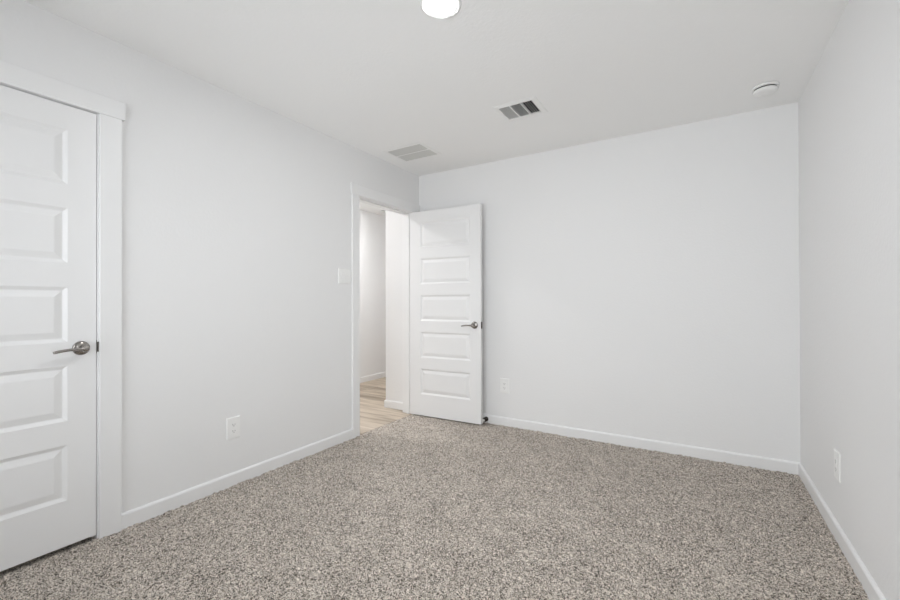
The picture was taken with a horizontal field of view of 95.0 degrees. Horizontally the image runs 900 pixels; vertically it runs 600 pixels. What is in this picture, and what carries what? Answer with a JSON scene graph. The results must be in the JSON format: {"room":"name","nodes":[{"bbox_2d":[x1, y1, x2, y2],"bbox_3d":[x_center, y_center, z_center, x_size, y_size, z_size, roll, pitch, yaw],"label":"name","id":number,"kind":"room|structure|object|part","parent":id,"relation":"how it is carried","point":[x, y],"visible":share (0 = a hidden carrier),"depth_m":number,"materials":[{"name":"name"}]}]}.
{"room":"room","nodes":[
{"label":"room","id":0,"kind":"room"},
{"bbox_2d":[0,0,418,512],"bbox_3d":[-1.388,-0.044,2.625,0.120,2.490,3.930,0,0,31],"label":"wall","id":1,"kind":"structure","parent":0,"point":[236,211],"depth_m":2.48,"materials":[{"name":"white paint"}]},
{"bbox_2d":[0,85,95,571],"bbox_3d":[-1.887,0.115,1.654,0.100,2.024,0.761,0,0,31],"label":"door","id":2,"kind":"structure","parent":1,"relation":"in","point":[48,147],"depth_m":1.83,"materials":[{"name":"white wood"}]},
{"bbox_3d":[-1.914,0.791,1.668,0.035,0.254,0.550,0,0,31],"label":"panel","id":3,"kind":"part","parent":2,"relation":"part of","materials":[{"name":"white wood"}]},
{"bbox_3d":[-1.915,0.428,1.669,0.035,0.254,0.550,0,0,31],"label":"panel","id":4,"kind":"part","parent":2,"relation":"part of","materials":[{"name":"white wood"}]},
{"bbox_3d":[-1.916,0.066,1.671,0.035,0.254,0.550,0,0,31],"label":"panel","id":5,"kind":"part","parent":2,"relation":"part of","materials":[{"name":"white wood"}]},
{"bbox_3d":[-1.917,-0.297,1.672,0.035,0.254,0.550,0,0,31],"label":"panel","id":6,"kind":"part","parent":2,"relation":"part of","materials":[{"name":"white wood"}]},
{"bbox_3d":[-1.918,-0.659,1.674,0.035,0.254,0.550,0,0,31],"label":"panel","id":7,"kind":"part","parent":2,"relation":"part of","materials":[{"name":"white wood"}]},
{"bbox_3d":[-1.725,0.226,1.876,0.054,0.031,0.128,0,0,31],"label":"lever","id":8,"kind":"part","parent":2,"relation":"part of","materials":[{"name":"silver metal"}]},
{"bbox_2d":[0,60,125,538],"bbox_3d":[-1.954,0.082,1.692,0.161,2.146,0.985,0,0,31],"label":"trim","id":9,"kind":"structure","parent":1,"relation":"attached to","point":[110,113],"depth_m":2.00,"materials":[{"name":"white wood"}]},
{"bbox_3d":[-1.895,-0.947,1.659,0.019,0.090,0.985,0,0,31],"label":"head casing","id":10,"kind":"part","parent":9,"relation":"part of","materials":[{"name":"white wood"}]},
{"bbox_3d":[-1.711,0.225,1.996,0.044,0.064,0.009,0,0,19],"label":"strike plate","id":11,"kind":"part","parent":9,"relation":"part of","materials":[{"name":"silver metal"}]},
{"bbox_3d":[-1.669,0.127,2.027,0.017,2.056,0.089,0,0,31],"label":"casing","id":12,"kind":"part","parent":9,"relation":"part of","materials":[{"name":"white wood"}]},
{"bbox_2d":[226,415,239,440],"bbox_3d":[-1.346,0.794,2.564,0.009,0.134,0.087,0,0,31],"label":"wall outlet","id":13,"kind":"object","parent":1,"relation":"attached to","point":[233,423],"visible":1,"depth_m":2.56,"materials":[{"name":"white plastic"}]},
{"bbox_2d":[231,422,235,433],"bbox_3d":[-1.343,0.794,2.562,0.003,0.067,0.034,0,0,31],"label":"receptacle","id":14,"kind":"object","parent":13,"relation":"attached to","point":[233,424],"depth_m":2.56,"materials":[{"name":"white plastic"}]},
{"bbox_2d":[122,429,352,529],"bbox_3d":[-1.580,1.113,2.169,0.013,0.085,2.958,0,0,31],"label":"baseboard","id":15,"kind":"structure","parent":1,"relation":"attached to","point":[140,514],"depth_m":2.49,"materials":[{"name":"white wood"}]},
{"bbox_2d":[338,268,349,283],"bbox_3d":[-0.861,-0.195,3.372,0.010,0.122,0.134,0,0,31],"label":"light switch","id":16,"kind":"object","parent":1,"relation":"attached to","point":[343,274],"visible":1,"depth_m":3.36,"materials":[{"name":"white plastic"}]},
{"bbox_2d":[351,183,419,437],"bbox_3d":[-0.629,0.092,3.883,0.161,2.137,0.974,0,0,31],"label":"trim","id":17,"kind":"structure","parent":1,"relation":"attached to","point":[359,193],"depth_m":3.75,"materials":[{"name":"white wood"}]},
{"bbox_3d":[-0.795,0.136,3.473,0.017,2.047,0.081,0,0,31],"label":"casing","id":18,"kind":"part","parent":17,"relation":"part of","materials":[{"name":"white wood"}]},
{"bbox_3d":[-0.571,-0.932,3.851,0.019,0.090,0.974,0,0,31],"label":"head casing","id":19,"kind":"part","parent":17,"relation":"part of","materials":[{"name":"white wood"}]},
{"bbox_3d":[-0.467,0.135,4.280,0.017,2.041,0.071,0,0,31],"label":"casing","id":20,"kind":"part","parent":17,"relation":"part of","materials":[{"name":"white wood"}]},
{"bbox_2d":[359,209,385,376],"bbox_3d":[-1.645,-0.032,5.292,0.120,2.490,5.270,0,0,31],"label":"wall","id":21,"kind":"structure","parent":0,"point":[372,227],"depth_m":6.04,"materials":[{"name":"white paint"}]},
{"bbox_2d":[360,372,385,382],"bbox_3d":[-1.585,1.126,5.253,0.013,0.085,5.030,0,0,31],"label":"baseboard","id":22,"kind":"structure","parent":21,"relation":"attached to","point":[382,374],"depth_m":6.00,"materials":[{"name":"white wood"}]},
{"bbox_2d":[385,210,402,401],"bbox_3d":[0.139,-0.035,5.555,0.298,2.490,2.735,0,0,31],"label":"wall","id":23,"kind":"structure","parent":0,"point":[393,220],"depth_m":4.40,"materials":[{"name":"white paint"}]},
{"bbox_2d":[384,400,402,409],"bbox_3d":[0.125,1.123,5.553,0.292,0.085,2.748,0,0,31],"label":"baseboard","id":24,"kind":"structure","parent":23,"relation":"attached to","point":[387,403],"depth_m":4.38,"materials":[{"name":"white wood"}]},
{"bbox_2d":[0,377,868,599],"bbox_3d":[-0.016,1.174,3.368,4.768,0.074,6.751,0,0,31],"label":"floor","id":25,"kind":"structure","parent":0,"point":[410,507],"depth_m":2.02,"materials":[{"name":"carpet"}]},
{"bbox_2d":[24,0,848,215],"bbox_3d":[-0.057,-1.339,3.401,4.967,0.100,6.870,0,0,31],"label":"ceiling","id":26,"kind":"structure","parent":0,"point":[373,77],"depth_m":2.23,"materials":[{"name":"white paint"}]},
{"bbox_2d":[383,142,440,161],"bbox_3d":[-0.328,-1.365,3.599,0.402,0.166,0.332,0,0,31],"label":"ceiling vent","id":27,"kind":"object","parent":26,"relation":"in","point":[418,150],"visible":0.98,"depth_m":3.59,"materials":[{"name":"white plastic"}]},
{"bbox_2d":[420,0,461,19],"bbox_3d":[-0.041,-1.292,1.812,0.184,0.009,0.184,0,0,31],"label":"recessed light","id":28,"kind":"object","parent":26,"relation":"in","point":[436,9],"visible":1,"depth_m":1.82,"materials":[{"name":"white glass"}]},
{"bbox_2d":[492,96,547,121],"bbox_3d":[0.479,-1.357,2.803,0.300,0.153,0.261,0,0,31],"label":"ceiling vent","id":29,"kind":"object","parent":26,"relation":"in","point":[531,106],"visible":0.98,"depth_m":2.82,"materials":[{"name":"white plastic"}]},
{"bbox_2d":[751,81,779,97],"bbox_3d":[1.922,-1.276,2.514,0.138,0.044,0.138,0,0,31],"label":"smoke detector","id":30,"kind":"object","parent":26,"relation":"attached to","point":[765,89],"visible":1,"depth_m":2.48,"materials":[{"name":"white plastic"}]},
{"bbox_2d":[411,204,482,424],"bbox_3d":[-0.049,0.130,3.972,0.775,2.018,0.166,0,0,29],"label":"door","id":31,"kind":"structure","parent":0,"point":[446,243],"depth_m":3.94,"materials":[{"name":"white wood"}]},
{"bbox_3d":[-0.044,0.078,3.969,0.552,0.254,0.035,0,0,29],"label":"panel","id":32,"kind":"part","parent":31,"relation":"part of","materials":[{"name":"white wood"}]},
{"bbox_3d":[-0.045,-0.285,3.971,0.552,0.254,0.035,0,0,29],"label":"panel","id":33,"kind":"part","parent":31,"relation":"part of","materials":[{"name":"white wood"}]},
{"bbox_3d":[-0.046,-0.647,3.973,0.552,0.254,0.035,0,0,29],"label":"panel","id":34,"kind":"part","parent":31,"relation":"part of","materials":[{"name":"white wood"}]},
{"bbox_3d":[-0.042,0.803,3.966,0.552,0.254,0.035,0,0,29],"label":"panel","id":35,"kind":"part","parent":31,"relation":"part of","materials":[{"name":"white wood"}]},
{"bbox_3d":[-0.043,0.440,3.968,0.552,0.254,0.035,0,0,29],"label":"panel","id":36,"kind":"part","parent":31,"relation":"part of","materials":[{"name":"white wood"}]},
{"bbox_2d":[419,102,800,462],"bbox_3d":[1.014,-0.046,3.538,3.287,2.490,0.120,0,0,31],"label":"wall","id":37,"kind":"structure","parent":0,"point":[645,285],"depth_m":3.16,"materials":[{"name":"white paint"}]},
{"bbox_2d":[500,378,508,393],"bbox_3d":[0.499,0.785,3.772,0.087,0.134,0.009,0,0,31],"label":"wall outlet","id":38,"kind":"object","parent":37,"relation":"attached to","point":[504,383],"visible":1,"depth_m":3.77,"materials":[{"name":"white plastic"}]},
{"bbox_2d":[483,414,798,474],"bbox_3d":[0.992,1.112,3.471,3.027,0.085,0.013,0,0,31],"label":"baseboard","id":39,"kind":"structure","parent":37,"relation":"attached to","point":[771,464],"depth_m":3.12,"materials":[{"name":"white wood"}]},
{"bbox_2d":[798,0,899,599],"bbox_3d":[1.291,-0.058,0.935,0.120,2.490,4.050,0,0,31],"label":"wall","id":40,"kind":"structure","parent":0,"point":[849,105],"depth_m":1.73,"materials":[{"name":"white paint"}]},
{"bbox_2d":[834,448,840,482],"bbox_3d":[1.843,0.788,1.965,0.009,0.134,0.087,0,0,31],"label":"wall outlet","id":41,"kind":"object","parent":40,"relation":"attached to","point":[837,456],"visible":1,"depth_m":1.95,"materials":[{"name":"white plastic"}]},
{"bbox_2d":[798,463,885,599],"bbox_3d":[1.268,1.101,1.016,0.013,0.085,3.930,0,0,31],"label":"baseboard","id":42,"kind":"structure","parent":40,"relation":"attached to","point":[871,588],"depth_m":1.85,"materials":[{"name":"white wood"}]}
]}

